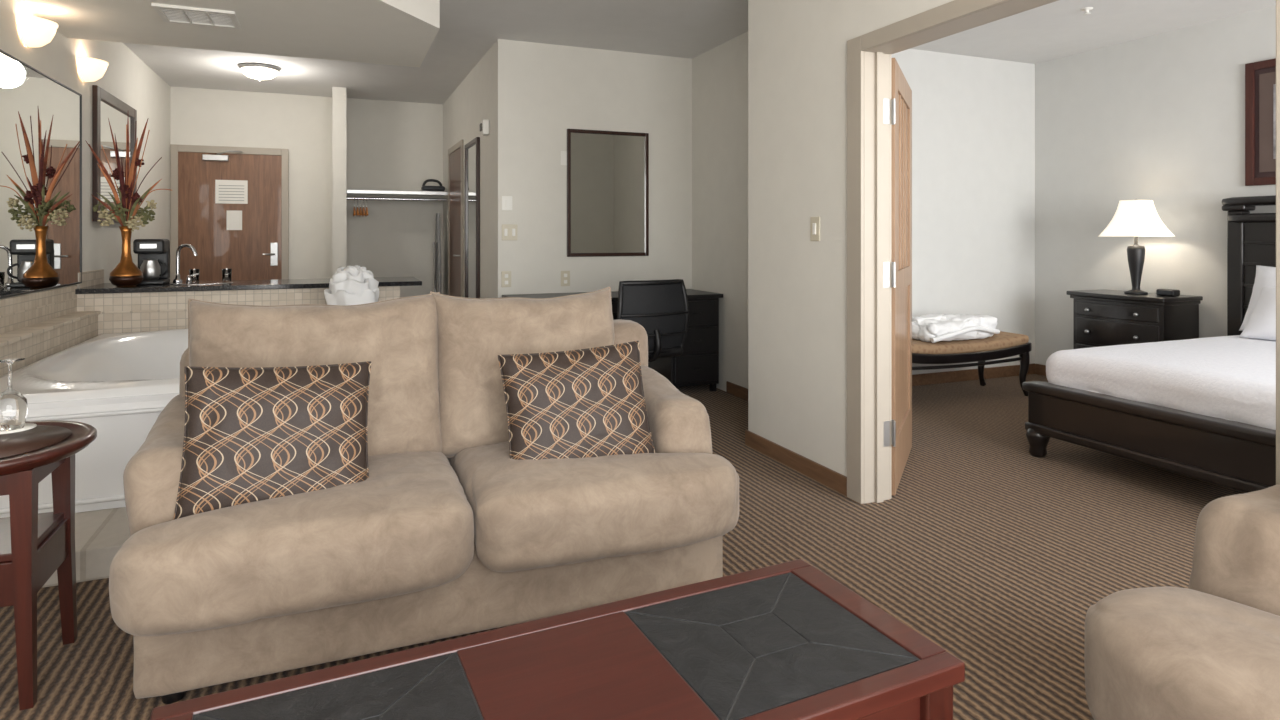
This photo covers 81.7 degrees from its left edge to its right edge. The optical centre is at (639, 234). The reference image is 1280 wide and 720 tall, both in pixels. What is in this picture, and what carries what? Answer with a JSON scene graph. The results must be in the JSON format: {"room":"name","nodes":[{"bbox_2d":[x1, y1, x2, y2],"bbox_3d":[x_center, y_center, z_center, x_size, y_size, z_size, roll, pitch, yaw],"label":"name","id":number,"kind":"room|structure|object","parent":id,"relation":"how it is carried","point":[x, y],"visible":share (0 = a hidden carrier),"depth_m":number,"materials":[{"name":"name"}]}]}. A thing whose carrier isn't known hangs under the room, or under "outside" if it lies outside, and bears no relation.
{"room":"hotel room","nodes":[
{"label":"hotel room","id":0,"kind":"room"},
{"bbox_2d":[0,0,169,299],"bbox_3d":[-2.823,-0.140,2.738,0.120,2.680,10.220,0,0,-22],"label":"wall","id":1,"kind":"structure","parent":0,"point":[126,77],"depth_m":5.34,"materials":[{"name":"paint"}]},
{"bbox_2d":[18,14,57,46],"bbox_3d":[-3.174,-1.062,3.924,0.138,0.133,0.256,0,0,-22],"label":"wall sconce","id":2,"kind":"object","parent":1,"relation":"attached to","point":[34,31],"visible":1,"depth_m":3.85,"materials":[{"name":"glass"}]},
{"bbox_2d":[0,285,76,333],"bbox_3d":[-3.075,0.398,3.516,0.010,0.165,2.450,0,0,-23],"label":"backsplash","id":3,"kind":"structure","parent":1,"relation":"attached to","point":[24,302],"depth_m":4.01,"materials":[{"name":"tile"}]},
{"bbox_2d":[0,49,81,298],"bbox_3d":[-3.064,-0.295,3.493,0.012,1.210,2.700,0,0,-22],"label":"vanity mirror","id":4,"kind":"object","parent":1,"relation":"attached to","point":[41,116],"visible":1,"depth_m":4.06,"materials":[{"name":"silver"}]},
{"bbox_2d":[77,269,103,287],"bbox_3d":[-3.668,0.289,4.948,0.010,0.098,0.550,0,0,-23],"label":"backsplash","id":5,"kind":"structure","parent":1,"relation":"attached to","point":[89,278],"depth_m":4.93,"materials":[{"name":"tile"}]},
{"bbox_2d":[78,56,108,81],"bbox_3d":[-3.542,-1.062,4.811,0.138,0.133,0.256,0,0,-22],"label":"wall sconce","id":6,"kind":"object","parent":1,"relation":"attached to","point":[91,69],"visible":1,"depth_m":4.74,"materials":[{"name":"glass"}]},
{"bbox_2d":[92,85,136,222],"bbox_3d":[-3.878,-0.550,5.483,0.030,0.920,1.080,0,0,-22],"label":"wall mirror","id":7,"kind":"object","parent":1,"relation":"attached to","point":[105,105],"visible":0.62,"depth_m":5.26,"materials":[{"name":"brown wood"}]},
{"bbox_2d":[16,0,439,66],"bbox_3d":[-2.094,-1.340,3.841,2.070,0.280,2.300,0,0,-22],"label":"ceiling soffit","id":8,"kind":"structure","parent":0,"point":[386,32],"depth_m":4.28,"materials":[{"name":"white paint"}]},
{"bbox_2d":[151,3,240,28],"bbox_3d":[-2.412,-1.192,4.045,0.380,0.015,0.320,0,0,-22],"label":"ceiling vent","id":9,"kind":"object","parent":8,"relation":"in","point":[168,13],"visible":1,"depth_m":4.03,"materials":[{"name":"white plastic"}]},
{"bbox_2d":[170,86,442,297],"bbox_3d":[-3.420,-0.140,7.957,2.770,2.680,0.120,0,0,-22],"label":"wall entry","id":10,"kind":"structure","parent":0,"point":[391,145],"depth_m":8.01,"materials":[{"name":"beige paint"}]},
{"bbox_2d":[170,144,177,281],"bbox_3d":[-4.633,0.150,7.364,0.065,2.100,0.044,0,0,-22],"label":"frame","id":11,"kind":"object","parent":10,"relation":"attached to","point":[173,147],"visible":0.51,"depth_m":7.34,"materials":[{"name":"wood"}]},
{"bbox_2d":[178,152,281,280],"bbox_3d":[-4.176,0.180,7.560,0.930,2.020,0.026,0,0,-22],"label":"leaf","id":12,"kind":"object","parent":10,"relation":"attached to","point":[202,222],"visible":0.57,"depth_m":7.54,"materials":[{"name":"brown wood"}]},
{"bbox_2d":[202,150,241,160],"bbox_3d":[-4.207,-0.804,7.448,0.356,0.108,0.158,0,0,-22],"label":"door closer","id":13,"kind":"object","parent":12,"relation":"attached to","point":[206,157],"depth_m":7.45,"materials":[{"name":"metal"}]},
{"bbox_2d":[215,180,247,203],"bbox_3d":[-4.166,-0.440,7.548,0.290,0.240,0.003,0,0,-22],"label":"notice sheet","id":14,"kind":"object","parent":12,"relation":"attached to","point":[242,184],"visible":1,"depth_m":7.55,"materials":[{"name":"white paper"}]},
{"bbox_2d":[227,210,241,229],"bbox_3d":[-4.143,-0.150,7.558,0.140,0.200,0.003,0,0,-22],"label":"notice sheet","id":15,"kind":"object","parent":12,"relation":"attached to","point":[234,218],"visible":1,"depth_m":7.56,"materials":[{"name":"paper"}]},
{"bbox_2d":[270,243,277,265],"bbox_3d":[-3.804,0.200,7.694,0.070,0.240,0.012,0,0,-22],"label":"lock plate","id":16,"kind":"object","parent":12,"relation":"attached to","point":[273,246],"visible":1,"depth_m":7.69,"materials":[{"name":"metal"}]},
{"bbox_2d":[178,145,281,155],"bbox_3d":[-4.174,-0.865,7.555,0.930,0.070,0.044,0,0,-22],"label":"frame","id":17,"kind":"object","parent":10,"relation":"attached to","point":[181,148],"visible":0.98,"depth_m":7.53,"materials":[{"name":"metal"}]},
{"bbox_2d":[282,149,288,278],"bbox_3d":[-3.714,0.150,7.745,0.065,2.100,0.044,0,0,-22],"label":"frame","id":18,"kind":"object","parent":10,"relation":"attached to","point":[285,152],"visible":0.56,"depth_m":7.73,"materials":[{"name":"wood"}]},
{"bbox_2d":[346,190,447,200],"bbox_3d":[-2.617,-0.413,7.973,1.017,0.097,0.455,0,0,-22],"label":"closet shelf","id":19,"kind":"object","parent":10,"relation":"attached to","point":[361,192],"visible":0.88,"depth_m":7.83,"materials":[{"name":"metal"}]},
{"bbox_2d":[421,179,444,191],"bbox_3d":[-2.248,-0.536,8.053,0.250,0.144,0.116,0,0,-22],"label":"iron","id":20,"kind":"object","parent":19,"relation":"on","point":[424,188],"visible":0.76,"depth_m":8.02,"materials":[{"name":"metal"}]},
{"bbox_2d":[332,87,345,275],"bbox_3d":[-3.125,-0.140,7.689,0.130,2.680,0.600,0,0,-22],"label":"wall closet partition","id":21,"kind":"structure","parent":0,"point":[338,93],"depth_m":7.41,"materials":[{"name":"beige paint"}]},
{"bbox_2d":[443,43,494,297],"bbox_3d":[-1.618,-0.140,7.064,0.123,2.680,2.910,0,0,-22],"label":"wall","id":22,"kind":"structure","parent":0,"point":[472,102],"depth_m":6.21,"materials":[{"name":"beige paint"}]},
{"bbox_2d":[448,149,448,294],"bbox_3d":[-2.031,0.145,7.872,0.019,2.110,0.060,0,0,-22],"label":"frame","id":23,"kind":"object","parent":22,"relation":"attached to","point":[448,149],"visible":0.32,"depth_m":7.85,"materials":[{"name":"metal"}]},
{"bbox_2d":[449,147,460,296],"bbox_3d":[-1.862,0.170,7.476,0.011,2.040,0.800,0,0,-22],"label":"leaf","id":24,"kind":"object","parent":22,"relation":"attached to","point":[455,157],"visible":0.64,"depth_m":7.45,"materials":[{"name":"wood"}]},
{"bbox_2d":[449,140,460,154],"bbox_3d":[-1.866,-0.880,7.475,0.019,0.060,0.800,0,0,-22],"label":"frame","id":25,"kind":"object","parent":22,"relation":"attached to","point":[456,146],"visible":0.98,"depth_m":7.40,"materials":[{"name":"metal"}]},
{"bbox_2d":[461,140,463,296],"bbox_3d":[-1.702,0.145,7.078,0.019,2.110,0.060,0,0,-22],"label":"frame","id":26,"kind":"object","parent":22,"relation":"attached to","point":[462,141],"visible":0.56,"depth_m":7.05,"materials":[{"name":"wood"}]},
{"bbox_2d":[465,137,479,297],"bbox_3d":[-1.488,0.000,6.549,0.030,1.660,0.620,0,0,-22],"label":"mirror","id":27,"kind":"object","parent":22,"relation":"attached to","point":[472,149],"visible":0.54,"depth_m":6.52,"materials":[{"name":"silver"}]},
{"bbox_2d":[480,119,488,135],"bbox_3d":[-1.247,-0.860,5.924,0.065,0.120,0.100,0,0,-22],"label":"fire alarm strobe","id":28,"kind":"object","parent":22,"relation":"attached to","point":[484,126],"visible":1,"depth_m":5.88,"materials":[{"name":"white plastic"}]},
{"bbox_2d":[567,129,648,256],"bbox_3d":[-0.251,-0.330,5.911,0.690,1.000,0.025,0,0,-22],"label":"wall mirror","id":29,"kind":"object","parent":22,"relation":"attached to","point":[608,171],"visible":1,"depth_m":5.91,"materials":[{"name":"silver"}]},
{"bbox_2d":[495,39,691,297],"bbox_3d":[-0.285,-0.140,5.976,1.753,2.680,0.120,0,0,-22],"label":"wall","id":30,"kind":"structure","parent":0,"point":[543,91],"depth_m":5.81,"materials":[{"name":"beige paint"}]},
{"bbox_2d":[501,271,510,286],"bbox_3d":[-1.012,0.335,5.605,0.075,0.120,0.009,0,0,-22],"label":"wall outlet","id":31,"kind":"object","parent":30,"relation":"attached to","point":[505,275],"depth_m":5.60,"materials":[{"name":"beige plastic"}]},
{"bbox_2d":[502,196,511,210],"bbox_3d":[-1.007,-0.240,5.605,0.080,0.110,0.012,0,0,-22],"label":"thermostat","id":32,"kind":"object","parent":30,"relation":"attached to","point":[506,200],"visible":1,"depth_m":5.60,"materials":[{"name":"white plastic"}]},
{"bbox_2d":[502,224,516,239],"bbox_3d":[-0.988,-0.020,5.613,0.120,0.120,0.012,0,0,-22],"label":"light switch","id":33,"kind":"object","parent":30,"relation":"attached to","point":[509,231],"visible":1,"depth_m":5.61,"materials":[{"name":"beige plastic"}]},
{"bbox_2d":[561,151,566,164],"bbox_3d":[-0.586,-0.600,5.783,0.070,0.110,0.006,0,0,-22],"label":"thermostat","id":34,"kind":"object","parent":30,"relation":"attached to","point":[563,153],"visible":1,"depth_m":5.78,"materials":[{"name":"white plastic"}]},
{"bbox_2d":[561,271,569,285],"bbox_3d":[-0.582,0.340,5.783,0.075,0.120,0.009,0,0,-22],"label":"wall outlet","id":35,"kind":"object","parent":30,"relation":"attached to","point":[565,275],"depth_m":5.78,"materials":[{"name":"beige plastic"}]},
{"bbox_2d":[0,374,1245,719],"bbox_3d":[0.517,1.250,4.122,7.350,0.100,10.220,0,0,-22],"label":"floor","id":36,"kind":"structure","parent":0,"point":[998,554],"depth_m":2.83,"materials":[{"name":"carpet"}]},
{"bbox_2d":[0,420,96,710],"bbox_3d":[-1.770,0.879,1.973,0.520,0.642,0.520,0,0,-22],"label":"side table","id":37,"kind":"object","parent":36,"relation":"on","point":[34,545],"visible":0.97,"depth_m":1.92,"materials":[{"name":"brown wood"}]},
{"bbox_2d":[0,358,36,433],"bbox_3d":[-1.812,0.458,2.128,0.120,0.201,0.120,0,0,-22],"label":"wine glass","id":38,"kind":"object","parent":37,"relation":"on","point":[13,405],"visible":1,"depth_m":2.11,"materials":[{"name":"white"}]},
{"bbox_2d":[0,512,63,561],"bbox_3d":[-1.770,0.818,1.973,0.310,0.020,0.310,0,0,-23],"label":"shelf","id":39,"kind":"object","parent":37,"relation":"attached to","point":[50,524],"depth_m":2.01,"materials":[{"name":"brown wood"}]},
{"bbox_2d":[0,285,122,512],"bbox_3d":[-2.201,0.757,3.878,1.900,0.885,2.450,0,0,-22],"label":"tub surround","id":40,"kind":"object","parent":36,"relation":"on","point":[34,327],"visible":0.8,"depth_m":3.93,"materials":[{"name":"tile"}]},
{"bbox_2d":[0,328,187,517],"bbox_3d":[-2.182,0.845,4.053,1.830,0.490,2.122,0,0,-22],"label":"bathtub","id":41,"kind":"object","parent":40,"relation":"on","point":[119,385],"visible":0.27,"depth_m":2.99,"materials":[{"name":"ceramic"}]},
{"bbox_2d":[0,328,187,417],"bbox_3d":[-2.182,0.820,4.053,1.830,0.440,2.120,0,0,-23],"label":"basin","id":42,"kind":"object","parent":41,"relation":"in","point":[123,374],"depth_m":3.39,"materials":[{"name":"ceramic"}]},
{"bbox_2d":[324,265,378,304],"bbox_3d":[-1.974,0.415,5.079,0.355,0.410,0.350,0,0,-22],"label":"rosette","id":43,"kind":"object","parent":41,"relation":"on","point":[349,285],"visible":0.81,"depth_m":4.97,"materials":[{"name":"white fabric"}]},
{"bbox_2d":[42,507,129,587],"bbox_3d":[-1.754,1.145,2.862,1.950,0.110,0.430,0,0,-22],"label":"step","id":44,"kind":"structure","parent":36,"relation":"on","point":[99,535],"depth_m":2.63,"materials":[{"name":"beige tile"}]},
{"bbox_2d":[75,269,421,334],"bbox_3d":[-2.687,0.720,5.311,2.100,0.960,0.630,0,0,-22],"label":"tiled half wall","id":45,"kind":"structure","parent":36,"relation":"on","point":[138,308],"depth_m":4.88,"materials":[{"name":"tile"}]},
{"bbox_2d":[85,117,171,286],"bbox_3d":[-3.376,-0.242,4.901,0.480,1.160,0.229,0,0,-22],"label":"flower vase","id":46,"kind":"object","parent":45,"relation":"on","point":[126,273],"visible":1,"depth_m":4.87,"materials":[{"name":"brown metal"}]},
{"bbox_2d":[133,239,169,284],"bbox_3d":[-3.366,0.183,5.119,0.198,0.310,0.225,0,0,-22],"label":"coffee maker","id":47,"kind":"object","parent":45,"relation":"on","point":[153,254],"visible":0.94,"depth_m":5.04,"materials":[{"name":"black plastic"}]},
{"bbox_2d":[168,244,198,282],"bbox_3d":[-3.270,0.200,5.243,0.268,0.276,0.075,0,0,-11],"label":"bar faucet","id":48,"kind":"object","parent":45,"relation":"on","point":[177,279],"visible":0.92,"depth_m":5.23,"materials":[{"name":"silver metal"}]},
{"bbox_2d":[189,269,199,281],"bbox_3d":[-3.224,0.292,5.354,0.066,0.090,0.066,0,0,-22],"label":"drinking glass","id":49,"kind":"object","parent":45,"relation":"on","point":[191,271],"visible":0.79,"depth_m":5.33,"materials":[{"name":"white"}]},
{"bbox_2d":[222,269,231,280],"bbox_3d":[-3.019,0.292,5.406,0.066,0.090,0.066,0,0,-22],"label":"drinking glass","id":50,"kind":"object","parent":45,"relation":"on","point":[226,273],"visible":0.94,"depth_m":5.38,"materials":[{"name":"white"}]},
{"bbox_2d":[109,286,738,703],"bbox_3d":[-0.631,0.702,2.467,1.762,0.997,0.990,0,0,-22],"label":"loveseat","id":51,"kind":"object","parent":36,"relation":"on","point":[447,534],"visible":0.79,"depth_m":2.16,"materials":[{"name":"fabric"}]},
{"bbox_2d":[173,361,370,519],"bbox_3d":[-1.025,0.578,2.108,0.514,0.424,0.208,0,0,-28],"label":"throw pillow","id":52,"kind":"object","parent":51,"relation":"on","point":[263,433],"visible":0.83,"depth_m":2.05,"materials":[{"name":"fabric"}]},
{"bbox_2d":[109,451,473,635],"bbox_3d":[-0.980,0.835,2.201,0.876,0.257,0.765,0,0,-23],"label":"seat cushion","id":53,"kind":"object","parent":51,"relation":"on","point":[408,527],"depth_m":1.88,"materials":[{"name":"fabric"}]},
{"bbox_2d":[189,293,441,455],"bbox_3d":[-1.067,0.490,2.478,0.785,0.580,0.258,0,-13,-23],"label":"cushion","id":54,"kind":"object","parent":51,"relation":"on","point":[401,338],"depth_m":2.43,"materials":[{"name":"fabric"}]},
{"bbox_2d":[432,288,613,456],"bbox_3d":[-0.413,0.489,2.747,0.690,0.581,0.264,0,-13,-23],"label":"cushion","id":55,"kind":"object","parent":51,"relation":"on","point":[469,412],"depth_m":2.60,"materials":[{"name":"fabric"}]},
{"bbox_2d":[498,341,654,459],"bbox_3d":[-0.206,0.585,2.470,0.511,0.424,0.203,0,0,-20],"label":"throw pillow","id":56,"kind":"object","parent":51,"relation":"on","point":[590,402],"visible":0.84,"depth_m":2.42,"materials":[{"name":"fabric"}]},
{"bbox_2d":[447,441,738,571],"bbox_3d":[-0.175,0.834,2.532,0.871,0.263,0.761,0,0,-23],"label":"seat cushion","id":57,"kind":"object","parent":51,"relation":"on","point":[527,514],"depth_m":2.21,"materials":[{"name":"fabric"}]},
{"bbox_2d":[433,213,440,293],"bbox_3d":[-2.221,0.471,8.086,0.055,1.422,0.340,0,0,-22],"label":"ironing board","id":58,"kind":"object","parent":36,"relation":"on","point":[437,244],"visible":0.6,"depth_m":8.01,"materials":[{"name":"metal"}]},
{"bbox_2d":[150,559,964,719],"bbox_3d":[-0.101,0.975,1.237,1.270,0.450,0.464,0,0,-25],"label":"coffee table","id":59,"kind":"object","parent":36,"relation":"on","point":[787,640],"visible":1,"depth_m":1.28,"materials":[{"name":"brown wood"}]},
{"bbox_2d":[502,289,722,390],"bbox_3d":[-0.199,0.825,5.608,1.585,0.750,0.585,0,0,-22],"label":"writing desk","id":60,"kind":"object","parent":36,"relation":"on","point":[698,364],"visible":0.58,"depth_m":5.60,"materials":[{"name":"black wood"}]},
{"bbox_2d":[617,279,688,362],"bbox_3d":[-0.023,0.741,4.884,0.645,0.914,0.622,0,0,-28],"label":"office chair","id":61,"kind":"object","parent":36,"relation":"on","point":[661,307],"visible":0.56,"depth_m":4.65,"materials":[{"name":"black leather"}]},
{"bbox_2d":[898,409,909,485],"bbox_3d":[1.325,1.070,3.775,0.045,0.240,0.620,0,0,25],"label":"rail","id":62,"kind":"object","parent":36,"relation":"on","point":[904,429],"visible":0.59,"depth_m":3.72,"materials":[{"name":"brown wood"}]},
{"bbox_2d":[898,286,907,429],"bbox_3d":[1.325,0.610,3.775,0.024,0.680,0.620,0,0,25],"label":"panel","id":63,"kind":"object","parent":62,"relation":"on","point":[902,294],"visible":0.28,"depth_m":3.78,"materials":[{"name":"brown wood"}]},
{"bbox_2d":[912,331,1031,395],"bbox_3d":[2.273,0.974,5.488,1.220,0.460,0.457,0,0,-22],"label":"upholstered bench","id":64,"kind":"object","parent":36,"relation":"on","point":[1003,344],"visible":0.57,"depth_m":5.33,"materials":[{"name":"fabric"}]},
{"bbox_2d":[912,314,999,342],"bbox_3d":[2.332,0.677,5.505,0.746,0.174,0.394,0,0,-22],"label":"robe","id":65,"kind":"object","parent":64,"relation":"on","point":[933,328],"visible":0.91,"depth_m":5.36,"materials":[{"name":"white fabric"}]},
{"bbox_2d":[1066,289,1202,348],"bbox_3d":[3.560,0.812,5.382,0.462,0.775,0.718,0,0,-22],"label":"nightstand","id":66,"kind":"object","parent":36,"relation":"on","point":[1101,317],"visible":0.56,"depth_m":5.20,"materials":[{"name":"black paint"}]},
{"bbox_2d":[1099,199,1174,294],"bbox_3d":[3.586,0.080,5.349,0.370,0.690,0.370,0,0,-22],"label":"table lamp","id":67,"kind":"object","parent":66,"relation":"on","point":[1135,218],"visible":1,"depth_m":5.29,"materials":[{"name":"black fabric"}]},
{"bbox_2d":[1156,289,1179,295],"bbox_3d":[3.683,0.402,5.162,0.083,0.045,0.120,0,0,-22],"label":"alarm clock","id":68,"kind":"object","parent":66,"relation":"on","point":[1162,292],"visible":1,"depth_m":5.13,"materials":[{"name":"black plastic"}]},
{"bbox_2d":[1022,195,1275,492],"bbox_3d":[3.376,0.475,3.715,2.120,1.450,1.880,0,0,-22],"label":"bed","id":69,"kind":"object","parent":36,"relation":"on","point":[1204,409],"visible":0.98,"depth_m":3.60,"materials":[{"name":"white fabric"}]},
{"bbox_2d":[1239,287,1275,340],"bbox_3d":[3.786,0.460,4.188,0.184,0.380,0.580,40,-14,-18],"label":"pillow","id":70,"kind":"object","parent":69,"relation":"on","point":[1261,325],"depth_m":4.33,"materials":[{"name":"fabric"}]},
{"bbox_2d":[1239,265,1275,330],"bbox_3d":[3.903,0.390,4.323,0.205,0.440,0.620,26,-10,-20],"label":"pillow","id":71,"kind":"object","parent":69,"relation":"on","point":[1265,279],"depth_m":4.51,"materials":[{"name":"fabric"}]},
{"bbox_2d":[1084,484,1279,719],"bbox_3d":[1.335,0.702,1.119,0.826,0.996,0.994,0,0,-15],"label":"armchair","id":72,"kind":"object","parent":36,"relation":"on","point":[1209,649],"visible":1,"depth_m":1.35,"materials":[{"name":"fabric"}]},
{"bbox_2d":[1084,586,1279,719],"bbox_3d":[1.221,0.822,1.089,0.591,0.286,0.993,0,0,-15],"label":"seat cushion","id":73,"kind":"object","parent":72,"relation":"on","point":[1166,652],"depth_m":1.31,"materials":[{"name":"fabric"}]},
{"bbox_2d":[123,0,1275,103],"bbox_3d":[0.517,-1.530,4.122,7.350,0.100,10.220,0,0,-22],"label":"ceiling","id":74,"kind":"structure","parent":0,"point":[468,29],"depth_m":5.52,"materials":[{"name":"paint"}]},
{"bbox_2d":[239,63,279,80],"bbox_3d":[-3.348,-1.418,6.515,0.330,0.125,0.330,0,0,-22],"label":"ceiling light","id":75,"kind":"object","parent":74,"relation":"attached to","point":[260,71],"depth_m":6.42,"materials":[{"name":"white glass"}]},
{"bbox_2d":[1081,7,1092,14],"bbox_3d":[2.922,-1.462,4.836,0.070,0.036,0.070,0,0,-22],"label":"sprinkler head","id":76,"kind":"object","parent":74,"relation":"attached to","point":[1086,9],"visible":1,"depth_m":4.83},
{"bbox_2d":[692,31,747,390],"bbox_3d":[0.856,-0.140,5.355,0.120,2.680,1.900,0,0,-22],"label":"wall","id":77,"kind":"structure","parent":0,"point":[719,74],"depth_m":5.72,"materials":[{"name":"paint"}]},
{"bbox_2d":[726,381,747,400],"bbox_3d":[0.908,1.157,5.054,0.014,0.085,1.276,0,0,-22],"label":"baseboard","id":78,"kind":"structure","parent":77,"relation":"attached to","point":[731,388],"depth_m":5.48,"materials":[{"name":"brown wood"}]},
{"bbox_2d":[748,0,758,434],"bbox_3d":[0.970,-0.140,4.309,0.710,2.680,0.120,0,0,-22],"label":"wall","id":79,"kind":"structure","parent":0,"point":[753,5],"depth_m":4.17,"materials":[{"name":"paint"}]},
{"bbox_2d":[745,430,846,495],"bbox_3d":[0.782,1.157,3.817,0.014,0.085,0.914,0,0,-22],"label":"baseboard","id":80,"kind":"structure","parent":79,"relation":"attached to","point":[816,471],"depth_m":3.75,"materials":[{"name":"brown wood"}]},
{"bbox_2d":[759,0,856,476],"bbox_3d":[0.888,-0.140,3.761,0.140,2.680,0.830,0,0,-22],"label":"wall","id":81,"kind":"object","parent":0,"point":[803,43],"visible":0.56,"depth_m":3.73,"materials":[{"name":"paint"}]},
{"bbox_2d":[810,217,819,240],"bbox_3d":[0.858,-0.030,3.635,0.012,0.120,0.075,0,0,-22],"label":"light switch","id":82,"kind":"object","parent":81,"relation":"attached to","point":[814,221],"visible":1,"depth_m":3.63,"materials":[{"name":"beige plastic"}]},
{"bbox_2d":[847,36,891,503],"bbox_3d":[1.046,0.155,3.377,0.173,2.090,0.100,0,0,-22],"label":"door frame","id":83,"kind":"structure","parent":81,"relation":"attached to","point":[855,56],"depth_m":3.33,"materials":[{"name":"wood"}]},
{"bbox_2d":[875,52,883,502],"bbox_3d":[1.076,0.190,3.328,0.035,2.020,0.015,0,0,-22],"label":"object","id":84,"kind":"object","parent":83,"relation":"attached to","point":[879,56],"visible":1,"depth_m":3.32,"materials":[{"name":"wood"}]},
{"bbox_2d":[884,98,895,446],"bbox_3d":[1.124,0.170,3.350,0.066,1.574,0.017,0,0,-4],"label":"door hinges","id":85,"kind":"object","parent":83,"relation":"attached to","point":[886,101],"visible":1,"depth_m":3.35,"materials":[{"name":"metal"}]},
{"bbox_2d":[892,58,897,495],"bbox_3d":[1.169,0.190,3.440,0.045,2.000,0.120,0,0,25],"label":"stile","id":86,"kind":"object","parent":83,"relation":"attached to","point":[894,62],"visible":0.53,"depth_m":3.39,"materials":[{"name":"brown wood"}]},
{"bbox_2d":[898,266,909,291],"bbox_3d":[1.325,0.220,3.775,0.045,0.100,0.620,0,0,25],"label":"rail","id":87,"kind":"object","parent":86,"relation":"attached to","point":[904,273],"visible":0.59,"depth_m":3.72,"materials":[{"name":"brown wood"}]},
{"bbox_2d":[899,95,900,269],"bbox_3d":[1.270,-0.260,3.657,0.036,0.860,0.020,0,0,25],"label":"muntin","id":88,"kind":"object","parent":87,"relation":"attached to","point":[899,95],"visible":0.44,"depth_m":3.64,"materials":[{"name":"brown wood"}]},
{"bbox_2d":[898,94,907,269],"bbox_3d":[1.325,-0.260,3.775,0.024,0.860,0.620,0,0,25],"label":"panel","id":89,"kind":"object","parent":87,"relation":"on","point":[898,94],"visible":0.24,"depth_m":3.88,"materials":[{"name":"brown wood"}]},
{"bbox_2d":[904,103,905,266],"bbox_3d":[1.380,-0.260,3.893,0.036,0.860,0.020,0,0,25],"label":"muntin","id":90,"kind":"object","parent":87,"relation":"attached to","point":[904,103],"visible":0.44,"depth_m":3.88,"materials":[{"name":"brown wood"}]},
{"bbox_2d":[898,64,909,108],"bbox_3d":[1.325,-0.750,3.775,0.045,0.120,0.620,0,0,25],"label":"rail","id":91,"kind":"object","parent":86,"relation":"attached to","point":[903,86],"visible":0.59,"depth_m":3.72,"materials":[{"name":"brown wood"}]},
{"bbox_2d":[865,0,1054,53],"bbox_3d":[1.367,-0.840,2.606,0.140,0.040,1.570,0,0,-22],"label":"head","id":92,"kind":"object","parent":83,"relation":"attached to","point":[1011,7],"visible":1,"depth_m":2.88},
{"bbox_2d":[857,0,953,36],"bbox_3d":[1.367,-1.170,2.606,0.140,0.620,1.670,0,0,-22],"label":"header","id":93,"kind":"object","parent":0,"point":[872,15],"visible":0.5,"depth_m":3.18,"materials":[{"name":"paint"}]},
{"bbox_2d":[908,88,911,450],"bbox_3d":[1.482,0.190,4.110,0.045,2.000,0.120,0,0,25],"label":"stile","id":94,"kind":"object","parent":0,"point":[910,109],"visible":0.44,"depth_m":4.07,"materials":[{"name":"brown wood"}]},
{"bbox_2d":[861,0,1009,50],"bbox_3d":[1.294,-0.855,2.576,0.018,0.070,1.570,0,0,-22],"label":"trim","id":95,"kind":"structure","parent":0,"point":[953,10],"depth_m":2.94,"materials":[{"name":"beige wood"}]},
{"bbox_2d":[892,49,1034,374],"bbox_3d":[2.199,-0.140,5.966,2.830,2.680,0.120,0,0,-22],"label":"wall","id":96,"kind":"structure","parent":0,"point":[973,118],"depth_m":6.13,"materials":[{"name":"paint"}]},
{"bbox_2d":[912,363,1034,385],"bbox_3d":[2.165,1.155,5.879,2.700,0.090,0.014,0,0,-22],"label":"baseboard","id":97,"kind":"structure","parent":96,"relation":"attached to","point":[1013,370],"depth_m":6.08,"materials":[{"name":"brown wood"}]},
{"bbox_2d":[892,0,1057,53],"bbox_3d":[1.438,-0.855,2.636,0.015,0.070,1.570,0,0,-22],"label":"trim","id":98,"kind":"structure","parent":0,"point":[1055,0],"depth_m":2.89,"materials":[{"name":"beige wood"}]},
{"bbox_2d":[1035,5,1275,364],"bbox_3d":[4.620,-0.140,3.662,0.120,2.680,5.990,0,0,-22],"label":"wall","id":99,"kind":"structure","parent":0,"point":[1159,118],"depth_m":5.55,"materials":[{"name":"paint"}]},
{"bbox_2d":[1035,364,1045,375],"bbox_3d":[4.561,1.155,3.630,0.014,0.090,5.976,0,0,-22],"label":"baseboard","id":100,"kind":"structure","parent":99,"relation":"attached to","point":[1040,369],"depth_m":6.34,"materials":[{"name":"brown wood"}]},
{"bbox_2d":[1245,58,1275,185],"bbox_3d":[4.154,-0.730,4.600,0.025,0.810,0.680,0,0,-22],"label":"framed picture","id":101,"kind":"object","parent":99,"relation":"attached to","point":[1260,76],"visible":1,"depth_m":4.83,"materials":[{"name":"brown wood"}]},
{"bbox_2d":[1259,72,1275,171],"bbox_3d":[4.151,-0.730,4.598,0.004,0.640,0.520,0,0,-23],"label":"mat","id":102,"kind":"object","parent":101,"relation":"attached to","point":[1267,80],"depth_m":4.80,"materials":[{"name":"red paper"}]},
{"bbox_2d":[1273,84,1275,158],"bbox_3d":[4.147,-0.730,4.597,0.003,0.480,0.360,0,0,-23],"label":"print","id":103,"kind":"object","parent":101,"relation":"attached to","point":[1274,85],"depth_m":4.76},
{"bbox_3d":[2.151,-0.140,0.712,0.140,2.680,2.430,0,0,-22],"label":"doorway","id":104,"kind":"structure","parent":0,"visible":0},
{"bbox_2d":[1276,0,1279,484],"bbox_3d":[1.613,0.155,1.805,0.018,2.090,0.100,0,0,-22],"label":"door frame","id":105,"kind":"structure","parent":104,"relation":"attached to","point":[1277,1],"depth_m":1.84,"materials":[{"name":"wood"}]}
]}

